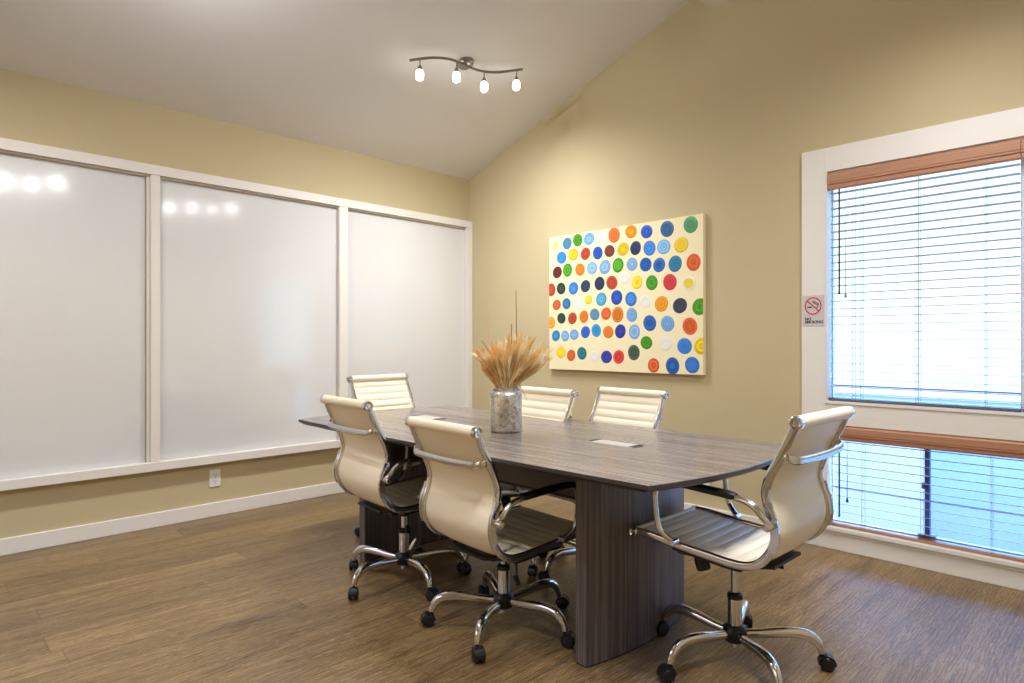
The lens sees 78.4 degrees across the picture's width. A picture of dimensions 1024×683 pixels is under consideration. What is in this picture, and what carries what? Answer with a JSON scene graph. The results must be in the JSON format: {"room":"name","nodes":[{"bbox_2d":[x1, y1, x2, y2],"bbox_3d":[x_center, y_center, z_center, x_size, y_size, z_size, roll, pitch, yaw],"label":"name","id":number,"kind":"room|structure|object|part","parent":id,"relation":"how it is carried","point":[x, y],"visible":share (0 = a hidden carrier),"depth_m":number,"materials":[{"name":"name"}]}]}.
{"room":"conference room","nodes":[
{"label":"conference room","id":0,"kind":"room"},
{"bbox_2d":[0,68,468,538],"bbox_3d":[-2.321,-0.177,4.000,5.560,2.689,0.120,0,0,-45],"label":"wall","id":1,"kind":"structure","parent":0,"point":[36,110],"depth_m":4.08,"materials":[{"name":"beige paint"}]},
{"bbox_2d":[0,153,144,479],"bbox_3d":[-3.091,-0.143,3.149,2.225,1.784,0.011,0,0,-45],"label":"whiteboard","id":2,"kind":"object","parent":1,"relation":"attached to","point":[72,237],"visible":1,"depth_m":3.65,"materials":[{"name":"ceramic"}]},
{"bbox_2d":[0,482,344,555],"bbox_3d":[-2.281,1.121,3.944,5.299,0.092,0.016,0,0,-45],"label":"baseboard","id":3,"kind":"structure","parent":1,"relation":"attached to","point":[22,543],"depth_m":3.96,"materials":[{"name":"white paint"}]},
{"bbox_2d":[209,469,220,486],"bbox_3d":[-1.998,0.912,4.227,0.072,0.116,0.010,0,0,-45],"label":"power outlet","id":4,"kind":"object","parent":1,"relation":"attached to","point":[214,475],"visible":1,"depth_m":4.22,"materials":[{"name":"white plastic"}]},
{"bbox_2d":[0,137,472,490],"bbox_3d":[-2.160,-0.153,4.035,4.999,1.916,0.056,0,0,-45],"label":"frame","id":5,"kind":"object","parent":1,"relation":"attached to","point":[152,174],"visible":0.77,"depth_m":3.96,"materials":[{"name":"white paint"}]},
{"bbox_3d":[-2.282,-0.143,3.933,0.017,1.786,0.030,0,0,-45],"label":"moulding","id":6,"kind":"part","parent":5,"relation":"part of","materials":[{"name":"white paint"}]},
{"bbox_3d":[-2.160,0.777,4.035,4.999,0.055,0.056,0,0,-45],"label":"rail","id":7,"kind":"part","parent":5,"relation":"part of","materials":[{"name":"white paint"}]},
{"bbox_3d":[-2.191,-1.043,4.021,4.934,0.012,0.032,0,0,-45],"label":"moulding","id":8,"kind":"part","parent":5,"relation":"part of","materials":[{"name":"white paint"}]},
{"bbox_3d":[-2.161,-1.080,4.037,4.999,0.062,0.052,0,0,-45],"label":"rail","id":9,"kind":"part","parent":5,"relation":"part of","materials":[{"name":"white paint"}]},
{"bbox_2d":[160,179,336,459],"bbox_3d":[-1.800,-0.143,4.420,1.239,1.784,0.011,0,0,-45],"label":"whiteboard","id":10,"kind":"object","parent":1,"relation":"attached to","point":[248,282],"visible":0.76,"depth_m":4.36,"materials":[{"name":"ceramic"}]},
{"bbox_2d":[348,210,463,406],"bbox_3d":[-0.872,-0.143,5.334,1.206,1.784,0.011,0,0,-45],"label":"whiteboard","id":11,"kind":"object","parent":1,"relation":"attached to","point":[406,277],"visible":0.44,"depth_m":5.32,"materials":[{"name":"ceramic"}]},
{"bbox_2d":[0,0,688,179],"bbox_3d":[-0.536,-1.975,2.186,5.560,1.029,5.210,0,0,-45],"label":"ceiling","id":12,"kind":"structure","parent":0,"point":[338,74],"depth_m":4.02,"materials":[{"name":"white paint"}]},
{"bbox_2d":[409,56,522,82],"bbox_3d":[-0.315,-1.806,4.239,0.810,0.232,0.172,0,0,-29],"label":"track light","id":13,"kind":"object","parent":12,"relation":"attached to","point":[465,63],"visible":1,"depth_m":4.23,"materials":[{"name":"silver metal"}]},
{"bbox_2d":[417,60,422,70],"bbox_3d":[-0.594,-1.754,4.041,0.052,0.128,0.053,0,0,-45],"label":"socket","id":14,"kind":"object","parent":13,"relation":"attached to","point":[419,68],"depth_m":4.03,"materials":[{"name":"silver metal"}]},
{"bbox_2d":[0,492,1023,682],"bbox_3d":[-0.536,1.207,2.186,5.560,0.080,5.210,0,0,-45],"label":"floor","id":15,"kind":"structure","parent":0,"point":[258,595],"depth_m":2.65,"materials":[{"name":"brown wood"}]},
{"bbox_2d":[346,374,419,536],"bbox_3d":[-0.659,0.690,3.947,0.648,0.954,0.635,0,0,42],"label":"office chair","id":16,"kind":"object","parent":15,"relation":"on","point":[386,391],"visible":0.17,"depth_m":4.10,"materials":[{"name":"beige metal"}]},
{"bbox_3d":[-0.809,0.473,3.774,0.636,0.520,0.024,0,0,42],"label":"rail","id":17,"kind":"part","parent":16,"relation":"part of","materials":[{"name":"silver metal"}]},
{"bbox_3d":[-0.846,0.452,4.107,0.131,0.478,0.420,0,0,42],"label":"backrest","id":18,"kind":"part","parent":16,"relation":"part of","materials":[{"name":"beige leather"}]},
{"bbox_3d":[-0.511,0.473,4.099,0.636,0.520,0.024,0,0,42],"label":"rail","id":19,"kind":"part","parent":16,"relation":"part of","materials":[{"name":"silver metal"}]},
{"bbox_2d":[320,395,471,601],"bbox_3d":[-0.533,0.711,3.074,0.636,0.912,0.651,0,0,-41],"label":"office chair","id":20,"kind":"object","parent":15,"relation":"on","point":[361,464],"visible":0.77,"depth_m":2.95,"materials":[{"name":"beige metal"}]},
{"bbox_3d":[-0.736,0.493,2.922,0.131,0.478,0.420,0,0,-41],"label":"backrest","id":21,"kind":"part","parent":20,"relation":"part of","materials":[{"name":"beige leather"}]},
{"bbox_3d":[-0.717,0.627,3.260,0.431,0.236,0.053,0,0,-41],"label":"armrest","id":22,"kind":"part","parent":20,"relation":"part of","materials":[{"name":"silver metal"}]},
{"bbox_3d":[-0.691,1.067,3.158,0.282,0.087,0.033,0,0,21],"label":"leg","id":23,"kind":"part","parent":20,"relation":"part of","materials":[{"name":"silver metal"}]},
{"bbox_3d":[-0.687,0.515,3.254,0.636,0.520,0.024,0,0,-41],"label":"rail","id":24,"kind":"part","parent":20,"relation":"part of","materials":[{"name":"silver metal"}]},
{"bbox_3d":[-0.641,1.067,2.965,0.033,0.087,0.282,0,0,39],"label":"leg","id":25,"kind":"part","parent":20,"relation":"part of","materials":[{"name":"silver metal"}]},
{"bbox_3d":[-0.500,0.746,3.124,0.512,0.050,0.412,0,0,-41],"label":"seat","id":26,"kind":"part","parent":20,"relation":"part of","materials":[{"name":"beige"}]},
{"bbox_3d":[-0.400,0.515,2.919,0.636,0.520,0.024,0,0,-41],"label":"rail","id":27,"kind":"part","parent":20,"relation":"part of","materials":[{"name":"silver metal"}]},
{"bbox_3d":[-0.399,0.627,2.888,0.431,0.236,0.053,0,0,-41],"label":"armrest","id":28,"kind":"part","parent":20,"relation":"part of","materials":[{"name":"silver metal"}]},
{"bbox_3d":[-0.496,0.841,2.966,0.028,0.081,0.164,0,0,-13],"label":"height lever","id":29,"kind":"part","parent":20,"relation":"part of","materials":[{"name":"black plastic"}]},
{"bbox_3d":[-0.522,1.067,3.265,0.033,0.087,0.282,0,0,3],"label":"leg","id":30,"kind":"part","parent":20,"relation":"part of","materials":[{"name":"silver metal"}]},
{"bbox_3d":[-0.441,1.067,2.953,0.033,0.087,0.282,0,0,-33],"label":"leg","id":31,"kind":"part","parent":20,"relation":"part of","materials":[{"name":"silver metal"}]},
{"bbox_3d":[-0.368,1.067,3.139,0.282,0.087,0.033,0,0,-15],"label":"leg","id":32,"kind":"part","parent":20,"relation":"part of","materials":[{"name":"silver metal"}]},
{"bbox_2d":[404,416,575,663],"bbox_3d":[-0.027,0.733,2.584,0.669,0.868,0.658,0,0,-41],"label":"office chair","id":33,"kind":"object","parent":15,"relation":"on","point":[460,497],"visible":0.95,"depth_m":2.45,"materials":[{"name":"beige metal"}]},
{"bbox_3d":[-0.236,0.537,2.414,0.131,0.478,0.420,0,0,-41],"label":"backrest","id":34,"kind":"part","parent":33,"relation":"part of","materials":[{"name":"beige leather"}]},
{"bbox_3d":[-0.221,0.671,2.752,0.431,0.236,0.053,0,0,-41],"label":"armrest","id":35,"kind":"part","parent":33,"relation":"part of","materials":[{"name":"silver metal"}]},
{"bbox_3d":[-0.205,1.067,2.591,0.282,0.087,0.033,0,0,0],"label":"leg","id":36,"kind":"part","parent":33,"relation":"part of","materials":[{"name":"silver metal"}]},
{"bbox_3d":[-0.191,0.559,2.747,0.636,0.520,0.024,0,0,-41],"label":"rail","id":37,"kind":"part","parent":33,"relation":"part of","materials":[{"name":"silver metal"}]},
{"bbox_3d":[-0.088,1.067,2.429,0.033,0.087,0.282,0,0,18],"label":"leg","id":38,"kind":"part","parent":33,"relation":"part of","materials":[{"name":"silver metal"}]},
{"bbox_3d":[-0.086,1.067,2.752,0.033,0.087,0.282,0,0,-18],"label":"leg","id":39,"kind":"part","parent":33,"relation":"part of","materials":[{"name":"silver metal"}]},
{"bbox_3d":[-0.002,0.790,2.618,0.512,0.050,0.412,0,0,-41],"label":"seat","id":40,"kind":"part","parent":33,"relation":"part of","materials":[{"name":"beige leather"}]},
{"bbox_3d":[0.003,0.885,2.460,0.028,0.081,0.164,0,0,-14],"label":"height lever","id":41,"kind":"part","parent":33,"relation":"part of","materials":[{"name":"black plastic"}]},
{"bbox_3d":[0.100,0.559,2.414,0.636,0.520,0.024,0,0,-41],"label":"rail","id":42,"kind":"part","parent":33,"relation":"part of","materials":[{"name":"silver metal"}]},
{"bbox_3d":[0.101,0.671,2.384,0.431,0.236,0.053,0,0,-41],"label":"armrest","id":43,"kind":"part","parent":33,"relation":"part of","materials":[{"name":"silver metal"}]},
{"bbox_3d":[0.104,1.067,2.689,0.282,0.087,0.033,0,0,-36],"label":"leg","id":44,"kind":"part","parent":33,"relation":"part of","materials":[{"name":"silver metal"}]},
{"bbox_3d":[0.102,1.067,2.489,0.282,0.087,0.033,0,0,36],"label":"leg","id":45,"kind":"part","parent":33,"relation":"part of","materials":[{"name":"silver metal"}]},
{"bbox_2d":[453,386,577,576],"bbox_3d":[-0.035,0.714,3.400,0.673,0.906,0.642,0,0,-41],"label":"office chair","id":46,"kind":"object","parent":15,"relation":"on","point":[545,403],"visible":0.2,"depth_m":3.49,"materials":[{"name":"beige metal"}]},
{"bbox_3d":[-0.053,0.828,3.311,0.060,0.077,0.125,0,0,-41],"label":"tension knob","id":47,"kind":"part","parent":46,"relation":"part of","materials":[{"name":"black plastic"}]},
{"bbox_3d":[-0.070,0.752,3.379,0.512,0.050,0.412,0,0,-41],"label":"seat","id":48,"kind":"part","parent":46,"relation":"part of","materials":[{"name":"beige"}]},
{"bbox_3d":[0.147,0.633,3.243,0.431,0.236,0.053,0,0,-41],"label":"armrest","id":49,"kind":"part","parent":46,"relation":"part of","materials":[{"name":"silver metal"}]},
{"bbox_3d":[0.047,1.067,3.259,0.033,0.087,0.282,0,0,-30],"label":"leg","id":50,"kind":"part","parent":46,"relation":"part of","materials":[{"name":"silver metal"}]},
{"bbox_3d":[0.118,0.521,3.249,0.636,0.520,0.024,0,0,-41],"label":"rail","id":51,"kind":"part","parent":46,"relation":"part of","materials":[{"name":"silver metal"}]},
{"bbox_3d":[0.166,0.499,3.581,0.131,0.478,0.420,0,0,-41],"label":"backrest","id":52,"kind":"part","parent":46,"relation":"part of","materials":[{"name":"beige leather"}]},
{"bbox_2d":[298,406,780,667],"bbox_3d":[-0.013,0.795,3.060,1.114,0.744,2.458,0,0,-45],"label":"conference table","id":53,"kind":"object","parent":15,"relation":"on","point":[625,582],"visible":0.76,"depth_m":2.40,"materials":[{"name":"grey wood"}]},
{"bbox_3d":[-0.571,0.808,3.578,0.672,0.705,0.096,0,0,-45],"label":"panel leg","id":54,"kind":"part","parent":53,"relation":"part of","materials":[{"name":"grey wood"}]},
{"bbox_3d":[-0.009,0.567,3.056,0.024,0.221,1.480,0,0,-45],"label":"modesty panel","id":55,"kind":"part","parent":53,"relation":"part of","materials":[{"name":"brown wood"}]},
{"bbox_2d":[422,462,574,499],"bbox_3d":[0.026,0.672,3.090,0.072,0.050,1.460,0,0,-45],"label":"cable tray","id":56,"kind":"object","parent":53,"relation":"on","point":[518,485],"depth_m":2.99,"materials":[{"name":"metal"}]},
{"bbox_2d":[490,387,521,432],"bbox_3d":[-0.028,0.322,3.025,0.153,0.210,0.153,0,0,-45],"label":"jar","id":57,"kind":"object","parent":53,"relation":"on","point":[505,404],"visible":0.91,"depth_m":2.96,"materials":[{"name":"silver glass"}]},
{"bbox_2d":[471,297,554,398],"bbox_3d":[0.004,0.081,3.059,0.410,0.661,0.368,0,0,12],"label":"bouquet","id":58,"kind":"object","parent":57,"relation":"in","point":[511,368],"visible":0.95,"depth_m":2.98,"materials":[{"name":"plant"}]},
{"bbox_3d":[0.505,0.808,2.485,0.672,0.705,0.096,0,0,-45],"label":"panel leg","id":59,"kind":"part","parent":53,"relation":"part of","materials":[{"name":"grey wood"}]},
{"bbox_2d":[520,386,668,579],"bbox_3d":[0.402,0.710,3.243,0.671,0.914,0.620,0,0,-41],"label":"office chair","id":60,"kind":"object","parent":15,"relation":"on","point":[621,406],"visible":0.23,"depth_m":3.36,"materials":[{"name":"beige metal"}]},
{"bbox_3d":[0.383,0.744,3.204,0.512,0.050,0.412,0,0,-41],"label":"seat","id":61,"kind":"part","parent":60,"relation":"part of","materials":[{"name":"beige leather"}]},
{"bbox_3d":[0.276,1.067,3.136,0.282,0.087,0.033,0,0,-35],"label":"leg","id":62,"kind":"part","parent":60,"relation":"part of","materials":[{"name":"silver metal"}]},
{"bbox_3d":[0.282,0.513,3.409,0.636,0.520,0.024,0,0,-41],"label":"rail","id":63,"kind":"part","parent":60,"relation":"part of","materials":[{"name":"silver metal"}]},
{"bbox_3d":[0.281,1.067,3.336,0.282,0.087,0.033,0,0,37],"label":"leg","id":64,"kind":"part","parent":60,"relation":"part of","materials":[{"name":"silver metal"}]},
{"bbox_3d":[0.617,0.491,3.408,0.131,0.478,0.420,0,0,-41],"label":"backrest","id":65,"kind":"part","parent":60,"relation":"part of","materials":[{"name":"beige leather"}]},
{"bbox_3d":[0.572,0.513,3.076,0.636,0.520,0.024,0,0,-41],"label":"rail","id":66,"kind":"part","parent":60,"relation":"part of","materials":[{"name":"silver metal"}]},
{"bbox_2d":[629,406,854,682],"bbox_3d":[0.815,0.696,2.297,0.661,0.942,0.665,0,0,-44],"label":"office chair","id":67,"kind":"object","parent":15,"relation":"on","point":[797,501],"visible":0.96,"depth_m":2.19,"materials":[{"name":"beige leather"}]},
{"bbox_3d":[0.698,1.067,2.420,0.033,0.087,0.282,0,0,-44],"label":"leg","id":68,"kind":"part","parent":67,"relation":"part of","materials":[{"name":"silver metal"}]},
{"bbox_3d":[0.662,1.067,2.223,0.282,0.087,0.033,0,0,-26],"label":"leg","id":69,"kind":"part","parent":67,"relation":"part of","materials":[{"name":"silver metal"}]},
{"bbox_3d":[0.718,0.792,2.307,0.125,0.077,0.060,0,0,-44],"label":"tension knob","id":70,"kind":"part","parent":67,"relation":"part of","materials":[{"name":"black plastic"}]},
{"bbox_3d":[0.661,0.597,2.104,0.053,0.236,0.431,0,0,-44],"label":"armrest","id":71,"kind":"part","parent":67,"relation":"part of","materials":[{"name":"silver metal"}]},
{"bbox_3d":[0.666,0.485,2.134,0.024,0.520,0.636,0,0,-44],"label":"rail","id":72,"kind":"part","parent":67,"relation":"part of","materials":[{"name":"silver metal"}]},
{"bbox_3d":[0.785,0.716,2.328,0.412,0.050,0.512,0,0,-44],"label":"seat","id":73,"kind":"part","parent":67,"relation":"part of","materials":[{"name":"beige leather"}]},
{"bbox_3d":[0.896,1.067,2.446,0.033,0.087,0.282,0,0,28],"label":"leg","id":74,"kind":"part","parent":67,"relation":"part of","materials":[{"name":"silver metal"}]},
{"bbox_3d":[0.837,1.067,2.128,0.033,0.087,0.282,0,0,-8],"label":"leg","id":75,"kind":"part","parent":67,"relation":"part of","materials":[{"name":"silver metal"}]},
{"bbox_3d":[0.985,0.485,2.439,0.024,0.520,0.636,0,0,-44],"label":"rail","id":76,"kind":"part","parent":67,"relation":"part of","materials":[{"name":"silver metal"}]},
{"bbox_3d":[1.015,0.597,2.442,0.053,0.236,0.431,0,0,-44],"label":"armrest","id":77,"kind":"part","parent":67,"relation":"part of","materials":[{"name":"silver metal"}]},
{"bbox_3d":[0.982,1.067,2.266,0.282,0.087,0.033,0,0,10],"label":"leg","id":78,"kind":"part","parent":67,"relation":"part of","materials":[{"name":"silver metal"}]},
{"bbox_3d":[1.000,0.464,2.104,0.420,0.478,0.131,0,0,-44],"label":"backrest","id":79,"kind":"part","parent":67,"relation":"part of","materials":[{"name":"beige leather"}]},
{"bbox_2d":[469,0,1023,562],"bbox_3d":[1.396,-0.601,4.088,0.140,3.536,4.970,0,0,-45],"label":"wall","id":80,"kind":"structure","parent":0,"point":[713,112],"depth_m":3.98,"materials":[{"name":"beige paint"}]},
{"bbox_2d":[549,214,705,374],"bbox_3d":[0.784,-0.314,4.582,0.037,1.054,1.348,0,0,-45],"label":"painting","id":81,"kind":"object","parent":80,"relation":"attached to","point":[629,298],"visible":1,"depth_m":4.49,"materials":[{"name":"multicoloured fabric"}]},
{"bbox_2d":[701,0,730,7],"bbox_3d":[-0.542,-2.252,2.178,5.299,0.163,0.130,0,0,-45],"label":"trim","id":82,"kind":"structure","parent":80,"relation":"attached to","point":[711,3],"depth_m":4.01,"materials":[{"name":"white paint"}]},
{"bbox_2d":[684,502,1023,590],"bbox_3d":[1.346,1.121,4.027,0.016,0.092,4.954,0,0,-45],"label":"baseboard","id":83,"kind":"structure","parent":80,"relation":"attached to","point":[999,576],"depth_m":3.25,"materials":[{"name":"white paint"}]},
{"bbox_2d":[802,107,1023,477],"bbox_3d":[2.381,-0.015,3.025,0.110,2.179,1.876,0,0,-45],"label":"window","id":84,"kind":"structure","parent":80,"relation":"in","point":[1008,125],"depth_m":3.39,"materials":[{"name":"white paint"}]},
{"bbox_2d":[802,295,823,325],"bbox_3d":[1.732,-0.183,3.611,0.005,0.176,0.121,0,0,-45],"label":"no smoking sign","id":85,"kind":"object","parent":84,"relation":"attached to","point":[813,305],"visible":1,"depth_m":3.61,"materials":[{"name":"white"}]},
{"bbox_2d":[827,139,1021,411],"bbox_3d":[2.110,-0.314,3.276,0.077,1.282,0.857,0,0,-45],"label":"window blind","id":86,"kind":"object","parent":84,"relation":"attached to","point":[1008,151],"visible":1,"depth_m":3.26,"materials":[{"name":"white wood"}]},
{"bbox_3d":[1.906,-0.277,3.499,0.055,1.193,0.002,0,0,-45],"label":"ladder cord","id":87,"kind":"part","parent":86,"relation":"part of","materials":[{"name":"white fabric"}]},
{"bbox_3d":[1.935,-0.277,3.470,0.055,1.193,0.002,0,0,-45],"label":"ladder cord","id":88,"kind":"part","parent":86,"relation":"part of","materials":[{"name":"white fabric"}]},
{"bbox_3d":[2.118,-0.277,3.283,0.055,1.193,0.002,0,0,-45],"label":"ladder cord","id":89,"kind":"part","parent":86,"relation":"part of","materials":[{"name":"white fabric"}]},
{"bbox_3d":[2.125,-0.277,3.276,0.055,1.193,0.002,0,0,-45],"label":"ladder cord","id":90,"kind":"part","parent":86,"relation":"part of","materials":[{"name":"white fabric"}]},
{"bbox_3d":[2.118,0.321,3.284,0.052,0.013,0.853,0,0,-45],"label":"rail","id":91,"kind":"part","parent":86,"relation":"part of","materials":[{"name":"grey plastic"}]},
{"bbox_2d":[830,426,1023,561],"bbox_3d":[2.366,0.750,3.017,0.077,0.568,1.585,0,0,-45],"label":"window blind","id":92,"kind":"object","parent":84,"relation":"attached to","point":[940,442],"visible":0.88,"depth_m":3.21,"materials":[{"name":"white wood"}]},
{"bbox_3d":[2.134,0.782,3.268,0.055,0.489,0.002,0,0,-45],"label":"ladder cord","id":93,"kind":"part","parent":92,"relation":"part of","materials":[{"name":"white fabric"}]},
{"bbox_3d":[2.373,1.028,3.024,0.052,0.013,1.581,0,0,-45],"label":"rail","id":94,"kind":"part","parent":92,"relation":"part of","materials":[{"name":"brown wood"}]},
{"bbox_3d":[2.399,0.248,3.057,0.004,0.014,1.563,0,0,-45],"label":"rail","id":95,"kind":"part","parent":84,"relation":"part of","materials":[{"name":"white"}]},
{"bbox_3d":[2.408,-0.313,3.058,0.026,1.286,1.589,0,0,-45],"label":"frame","id":96,"kind":"part","parent":84,"relation":"part of","materials":[{"name":"white paint"}]},
{"bbox_2d":[1021,139,1023,411],"bbox_3d":[2.667,-0.314,2.711,0.077,1.282,0.726,0,0,-45],"label":"window blind","id":97,"kind":"object","parent":84,"relation":"attached to","point":[1022,140],"visible":1,"depth_m":2.94,"materials":[{"name":"brown wood"}]},
{"bbox_2d":[824,449,1023,571],"bbox_3d":[2.381,0.771,3.025,0.122,0.608,1.876,0,0,-45],"label":"window","id":98,"kind":"structure","parent":80,"relation":"in","point":[828,475],"depth_m":3.28,"materials":[{"name":"white paint"}]},
{"bbox_3d":[2.371,1.056,3.016,0.094,0.038,1.876,0,0,-45],"label":"sill","id":99,"kind":"part","parent":98,"relation":"part of","materials":[{"name":"white paint"}]},
{"bbox_3d":[2.394,0.826,3.049,0.003,0.010,1.567,0,0,-45],"label":"rail","id":100,"kind":"part","parent":98,"relation":"part of","materials":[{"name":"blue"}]},
{"bbox_2d":[835,392,1023,552],"bbox_3d":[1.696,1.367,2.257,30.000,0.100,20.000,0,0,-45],"label":"window pane","id":101,"kind":"object","parent":98,"relation":"in","point":[1001,517],"depth_m":5.55,"materials":[{"name":"clear glass"}]}
]}

